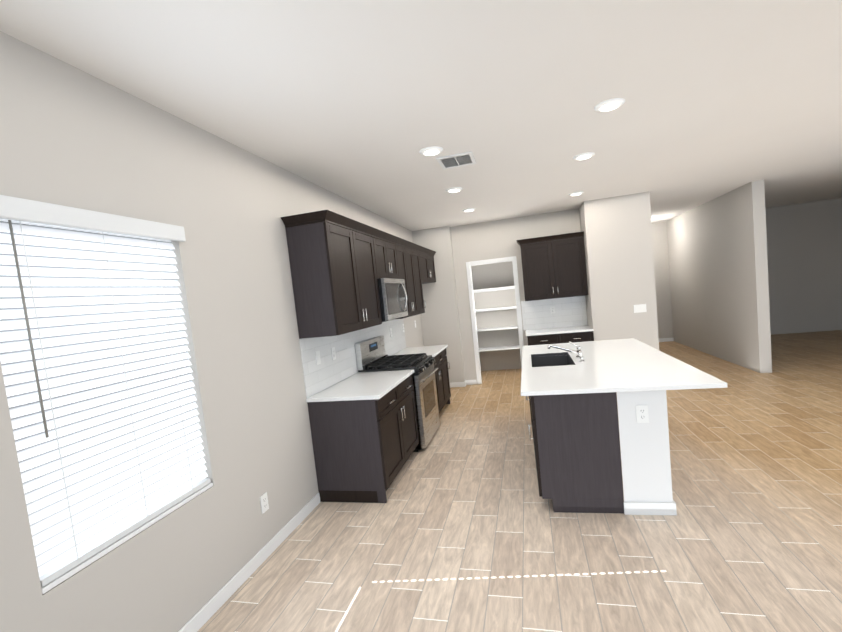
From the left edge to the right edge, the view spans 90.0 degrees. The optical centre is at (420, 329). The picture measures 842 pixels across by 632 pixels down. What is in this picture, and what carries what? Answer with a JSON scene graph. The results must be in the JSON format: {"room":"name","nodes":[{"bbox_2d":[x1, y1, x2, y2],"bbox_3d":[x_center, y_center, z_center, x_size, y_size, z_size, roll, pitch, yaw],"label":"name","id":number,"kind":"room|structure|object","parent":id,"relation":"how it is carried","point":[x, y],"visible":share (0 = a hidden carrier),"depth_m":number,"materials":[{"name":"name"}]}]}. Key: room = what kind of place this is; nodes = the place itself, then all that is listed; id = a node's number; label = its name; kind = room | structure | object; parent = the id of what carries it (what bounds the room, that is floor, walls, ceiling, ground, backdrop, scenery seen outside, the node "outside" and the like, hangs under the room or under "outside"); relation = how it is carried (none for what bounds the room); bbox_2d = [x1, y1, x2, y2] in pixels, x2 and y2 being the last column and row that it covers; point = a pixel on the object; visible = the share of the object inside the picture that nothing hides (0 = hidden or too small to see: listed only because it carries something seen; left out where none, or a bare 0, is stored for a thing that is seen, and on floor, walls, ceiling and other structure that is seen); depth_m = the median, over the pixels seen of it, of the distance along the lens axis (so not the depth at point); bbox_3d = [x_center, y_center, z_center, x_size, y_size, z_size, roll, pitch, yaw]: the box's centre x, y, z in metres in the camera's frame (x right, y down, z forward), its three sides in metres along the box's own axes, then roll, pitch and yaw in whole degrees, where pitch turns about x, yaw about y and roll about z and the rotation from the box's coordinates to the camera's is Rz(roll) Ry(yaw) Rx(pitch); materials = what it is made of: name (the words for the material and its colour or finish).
{"room":"kitchen","nodes":[
{"label":"kitchen","id":0,"kind":"room"},
{"bbox_2d":[0,31,459,631],"bbox_3d":[-0.932,0.032,3.936,0.150,2.745,14.700,-5,4,14],"label":"wall","id":1,"kind":"structure","parent":0,"point":[70,137],"depth_m":2.36,"materials":[{"name":"beige paint"}]},
{"bbox_2d":[0,195,185,241],"bbox_3d":[-1.415,-0.475,1.862,0.029,0.080,0.924,-5,4,14],"label":"window valance","id":2,"kind":"object","parent":1,"relation":"attached to","point":[19,209],"visible":0.92,"depth_m":1.77,"materials":[{"name":"white"}]},
{"bbox_2d":[0,218,210,586],"bbox_3d":[-1.388,0.212,1.924,0.060,1.410,0.860,-5,4,14],"label":"window blinds","id":3,"kind":"object","parent":1,"relation":"attached to","point":[98,378],"visible":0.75,"depth_m":1.81,"materials":[{"name":"white plastic"}]},
{"bbox_2d":[41,483,212,593],"bbox_3d":[-1.329,0.927,1.982,0.089,0.020,0.876,-5,4,14],"label":"window sill","id":4,"kind":"structure","parent":1,"relation":"attached to","point":[76,569],"depth_m":1.84,"materials":[{"name":"white"}]},
{"bbox_2d":[178,493,319,631],"bbox_3d":[-1.645,1.723,0.280,0.014,0.085,6.665,-5,4,14],"label":"baseboard","id":5,"kind":"structure","parent":1,"relation":"attached to","point":[202,616],"depth_m":2.56,"materials":[{"name":"white wood"}]},
{"bbox_2d":[260,492,268,513],"bbox_3d":[-1.044,1.160,2.811,0.008,0.116,0.072,-5,4,14],"label":"outlet","id":6,"kind":"object","parent":1,"relation":"attached to","point":[264,503],"visible":1,"depth_m":2.80,"materials":[{"name":"white plastic"}]},
{"bbox_2d":[281,210,381,338],"bbox_3d":[-0.741,-0.465,3.833,0.348,0.963,1.049,-5,4,14],"label":"upper cabinet","id":7,"kind":"object","parent":1,"relation":"attached to","point":[340,265],"depth_m":3.37,"materials":[{"name":"brown wood"}]},
{"bbox_2d":[299,319,405,397],"bbox_3d":[-0.594,0.268,4.854,0.008,0.671,2.950,-5,4,14],"label":"tile backsplash","id":8,"kind":"structure","parent":1,"relation":"attached to","point":[327,372],"depth_m":4.04,"materials":[{"name":"white tile"}]},
{"bbox_2d":[315,351,320,364],"bbox_3d":[-0.892,0.248,3.658,0.012,0.116,0.072,-5,4,14],"label":"light switch","id":9,"kind":"object","parent":8,"relation":"attached to","point":[317,356],"visible":1,"depth_m":3.65,"materials":[{"name":"white plastic"}]},
{"bbox_2d":[331,347,335,359],"bbox_3d":[-0.820,0.229,3.953,0.008,0.116,0.072,-5,4,14],"label":"outlet","id":10,"kind":"object","parent":8,"relation":"attached to","point":[333,353],"visible":1,"depth_m":3.94,"materials":[{"name":"white plastic"}]},
{"bbox_2d":[376,230,399,278],"bbox_3d":[-0.547,-0.786,4.694,0.348,0.495,0.765,-5,4,14],"label":"upper cabinet","id":11,"kind":"object","parent":1,"relation":"attached to","point":[387,258],"depth_m":4.65,"materials":[{"name":"brown wood"}]},
{"bbox_2d":[377,278,407,321],"bbox_3d":[-0.433,-0.323,4.713,0.463,0.445,0.760,-5,4,14],"label":"microwave","id":12,"kind":"object","parent":11,"relation":"attached to","point":[393,298],"visible":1,"depth_m":4.52,"materials":[{"name":"silver metal"}]},
{"bbox_2d":[396,238,419,318],"bbox_3d":[-0.332,-0.632,5.480,0.348,0.963,0.819,-5,4,14],"label":"upper cabinet","id":13,"kind":"object","parent":1,"relation":"attached to","point":[407,252],"depth_m":5.51,"materials":[{"name":"brown wood"}]},
{"bbox_2d":[412,243,424,313],"bbox_3d":[-0.213,-0.680,5.958,0.348,0.963,0.449,-5,4,14],"label":"upper cabinet","id":14,"kind":"object","parent":1,"relation":"attached to","point":[419,273],"depth_m":6.05,"materials":[{"name":"brown wood"}]},
{"bbox_2d":[420,246,435,283],"bbox_3d":[-0.059,-0.980,6.655,0.348,0.505,1.029,-5,4,14],"label":"upper cabinet","id":15,"kind":"object","parent":1,"relation":"attached to","point":[426,256],"depth_m":6.60,"materials":[{"name":"brown wood"}]},
{"bbox_2d":[450,381,465,386],"bbox_3d":[0.456,0.974,7.326,0.634,0.085,0.018,-5,4,14],"label":"baseboard","id":16,"kind":"structure","parent":1,"relation":"attached to","point":[454,384],"depth_m":7.27,"materials":[{"name":"white wood"}]},
{"bbox_2d":[0,0,841,230],"bbox_3d":[3.337,-1.752,2.694,9.300,0.100,14.700,-5,4,14],"label":"ceiling","id":17,"kind":"structure","parent":0,"point":[362,103],"depth_m":2.42,"materials":[{"name":"paint"}]},
{"bbox_2d":[419,146,442,155],"bbox_3d":[0.081,-1.403,3.332,0.194,0.016,0.194,-5,4,14],"label":"recessed light","id":18,"kind":"object","parent":17,"relation":"in","point":[431,151],"visible":1,"depth_m":3.30,"materials":[{"name":"white plastic"}]},
{"bbox_2d":[445,187,462,192],"bbox_3d":[0.366,-1.531,4.646,0.194,0.016,0.194,-5,4,14],"label":"recessed light","id":19,"kind":"object","parent":17,"relation":"in","point":[454,189],"visible":1,"depth_m":4.61,"materials":[{"name":"white plastic"}]},
{"bbox_2d":[436,151,475,169],"bbox_3d":[0.310,-1.451,3.633,0.300,0.012,0.320,-5,4,14],"label":"ceiling vent","id":20,"kind":"object","parent":17,"relation":"in","point":[456,160],"visible":0.98,"depth_m":3.62,"materials":[{"name":"white metal"}]},
{"bbox_2d":[462,208,475,211],"bbox_3d":[0.667,-1.654,5.853,0.194,0.016,0.194,-5,4,14],"label":"recessed light","id":21,"kind":"object","parent":17,"relation":"in","point":[468,209],"visible":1,"depth_m":5.81,"materials":[{"name":"white plastic"}]},
{"bbox_2d":[568,191,583,195],"bbox_3d":[2.030,-1.770,5.513,0.194,0.016,0.194,-5,4,14],"label":"recessed light","id":22,"kind":"object","parent":17,"relation":"in","point":[575,193],"visible":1,"depth_m":5.47,"materials":[{"name":"white plastic"}]},
{"bbox_2d":[573,152,594,159],"bbox_3d":[1.504,-1.593,3.891,0.194,0.016,0.194,-5,4,14],"label":"recessed light","id":23,"kind":"object","parent":17,"relation":"in","point":[583,156],"visible":1,"depth_m":3.85,"materials":[{"name":"white plastic"}]},
{"bbox_2d":[594,98,624,111],"bbox_3d":[1.254,-1.485,2.804,0.194,0.016,0.194,-5,4,14],"label":"recessed light","id":24,"kind":"object","parent":17,"relation":"in","point":[609,105],"visible":1,"depth_m":2.77,"materials":[{"name":"white plastic"}]},
{"bbox_2d":[471,261,520,370],"bbox_3d":[1.642,-0.568,8.361,2.720,2.745,0.100,-5,4,14],"label":"wall","id":25,"kind":"structure","parent":0,"point":[493,275],"depth_m":8.38,"materials":[{"name":"beige paint"}]},
{"bbox_2d":[473,286,519,351],"bbox_3d":[1.617,-0.199,8.142,2.716,1.230,0.402,-5,4,14],"label":"shelf","id":26,"kind":"object","parent":25,"relation":"attached to","point":[497,328],"visible":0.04,"depth_m":7.97,"materials":[{"name":"white wood"}]},
{"bbox_2d":[197,330,841,631],"bbox_3d":[3.630,1.070,2.907,9.300,0.100,14.700,-5,4,14],"label":"floor","id":27,"kind":"structure","parent":0,"point":[465,528],"depth_m":2.68,"materials":[{"name":"beige tile"}]},
{"bbox_2d":[307,374,418,502],"bbox_3d":[-0.450,0.940,3.908,0.644,0.848,1.059,-5,4,14],"label":"base cabinet","id":28,"kind":"object","parent":27,"relation":"on","point":[363,450],"visible":0.94,"depth_m":3.42,"materials":[{"name":"brown wood"}]},
{"bbox_2d":[306,369,413,401],"bbox_3d":[-0.502,0.504,3.871,0.633,0.030,1.072,-5,4,14],"label":"countertop","id":29,"kind":"structure","parent":28,"relation":"on","point":[368,385],"depth_m":3.68,"materials":[{"name":"stone"}]},
{"bbox_2d":[355,335,439,451],"bbox_3d":[-0.206,0.678,4.768,0.710,1.190,0.762,-5,4,14],"label":"range","id":30,"kind":"object","parent":27,"relation":"on","point":[371,356],"visible":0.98,"depth_m":4.56,"materials":[{"name":"silver metal"}]},
{"bbox_2d":[434,348,450,412],"bbox_3d":[-0.002,0.757,5.709,0.644,0.848,1.129,-5,4,14],"label":"base cabinet","id":31,"kind":"object","parent":27,"relation":"on","point":[442,382],"visible":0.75,"depth_m":5.75,"materials":[{"name":"brown wood"}]},
{"bbox_2d":[393,345,447,356],"bbox_3d":[-0.051,0.321,5.683,0.633,0.030,1.142,-5,4,14],"label":"countertop","id":32,"kind":"structure","parent":31,"relation":"on","point":[434,351],"depth_m":5.80,"materials":[{"name":"stone"}]},
{"bbox_2d":[527,331,593,345],"bbox_3d":[2.203,0.457,6.654,0.952,0.848,0.644,-5,4,14],"label":"base cabinet","id":33,"kind":"object","parent":27,"relation":"on","point":[561,338],"visible":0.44,"depth_m":6.35,"materials":[{"name":"brown wood"}]},
{"bbox_2d":[526,325,593,335],"bbox_3d":[2.149,0.021,6.629,0.973,0.030,0.633,-5,4,14],"label":"countertop","id":34,"kind":"structure","parent":33,"relation":"on","point":[560,330],"depth_m":6.46,"materials":[{"name":"stone"}]},
{"bbox_2d":[526,390,676,515],"bbox_3d":[1.456,0.740,3.934,0.942,0.849,2.223,-5,4,14],"label":"kitchen island","id":35,"kind":"object","parent":27,"relation":"on","point":[598,448],"depth_m":2.86,"materials":[{"name":"paint"}]},
{"bbox_2d":[521,338,726,397],"bbox_3d":[1.581,0.285,3.909,1.255,0.030,2.354,-5,4,14],"label":"island countertop","id":36,"kind":"structure","parent":35,"relation":"on","point":[617,366],"depth_m":3.22,"materials":[{"name":"white stone"}]},
{"bbox_2d":[533,354,572,365],"bbox_3d":[1.276,0.417,4.099,0.394,0.222,0.764,-5,4,14],"label":"sink","id":37,"kind":"object","parent":36,"relation":"in","point":[538,359],"depth_m":4.45,"materials":[{"name":"black metal"}]},
{"bbox_2d":[545,342,580,357],"bbox_3d":[1.376,0.199,4.031,0.320,0.164,0.073,-5,4,14],"label":"faucet","id":38,"kind":"object","parent":36,"relation":"on","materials":[{"name":"silver metal"}]},
{"bbox_2d":[577,350,584,361],"bbox_3d":[1.432,0.240,3.784,0.062,0.109,0.048,-5,4,14],"label":"faucet","id":39,"kind":"object","parent":36,"relation":"on","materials":[{"name":"silver metal"}]},
{"bbox_2d":[636,405,648,422],"bbox_3d":[1.459,0.560,2.775,0.072,0.116,0.009,-5,4,14],"label":"outlet","id":40,"kind":"object","parent":35,"relation":"attached to","point":[642,415],"visible":1,"depth_m":2.77,"materials":[{"name":"white plastic"}]},
{"bbox_2d":[560,192,659,349],"bbox_3d":[3.411,-0.731,8.085,0.900,2.745,4.090,-5,4,14],"label":"wall","id":41,"kind":"structure","parent":0,"point":[620,233],"depth_m":6.09,"materials":[{"name":"beige paint"}]},
{"bbox_2d":[516,231,587,300],"bbox_3d":[2.063,-0.969,6.665,0.996,0.963,0.392,-5,4,14],"label":"upper cabinet","id":42,"kind":"object","parent":41,"relation":"attached to","point":[553,266],"visible":1,"depth_m":6.52,"materials":[{"name":"brown wood"}]},
{"bbox_2d":[521,296,586,329],"bbox_3d":[2.180,-0.267,6.917,1.008,0.490,0.008,-5,4,14],"label":"tile backsplash","id":43,"kind":"structure","parent":41,"relation":"attached to","point":[569,312],"depth_m":6.91,"materials":[{"name":"white tile"}]},
{"bbox_2d":[550,306,554,313],"bbox_3d":[2.159,-0.317,6.907,0.072,0.116,0.008,-5,4,14],"label":"outlet","id":44,"kind":"object","parent":43,"relation":"attached to","point":[552,309],"visible":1,"depth_m":6.90,"materials":[{"name":"white plastic"}]},
{"bbox_2d":[634,304,646,312],"bbox_3d":[3.157,-0.298,6.068,0.165,0.116,0.012,-5,4,14],"label":"light switch","id":45,"kind":"object","parent":41,"relation":"attached to","point":[639,308],"visible":1,"depth_m":6.07,"materials":[{"name":"white plastic"}]},
{"bbox_2d":[452,198,841,354],"bbox_3d":[5.231,-1.051,9.827,9.000,2.745,0.150,-5,4,14],"label":"wall","id":46,"kind":"structure","parent":0,"point":[805,239],"depth_m":8.96,"materials":[{"name":"beige paint"}]},
{"bbox_2d":[466,256,523,383],"bbox_3d":[1.287,-0.128,7.180,0.840,2.120,0.077,-5,4,14],"label":"door frame","id":47,"kind":"structure","parent":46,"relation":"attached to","point":[513,259],"depth_m":7.13,"materials":[{"name":"white wood"}]},
{"bbox_2d":[659,338,673,341],"bbox_3d":[3.424,0.438,10.341,4.986,0.085,0.014,-5,4,14],"label":"baseboard","id":48,"kind":"structure","parent":46,"relation":"attached to","point":[660,339],"depth_m":9.76,"materials":[{"name":"white wood"}]},
{"bbox_2d":[664,180,771,372],"bbox_3d":[5.318,-0.908,7.800,0.150,2.745,3.690,-5,4,14],"label":"wall","id":49,"kind":"structure","parent":0,"point":[740,275],"depth_m":7.01,"materials":[{"name":"beige paint"}]}
]}

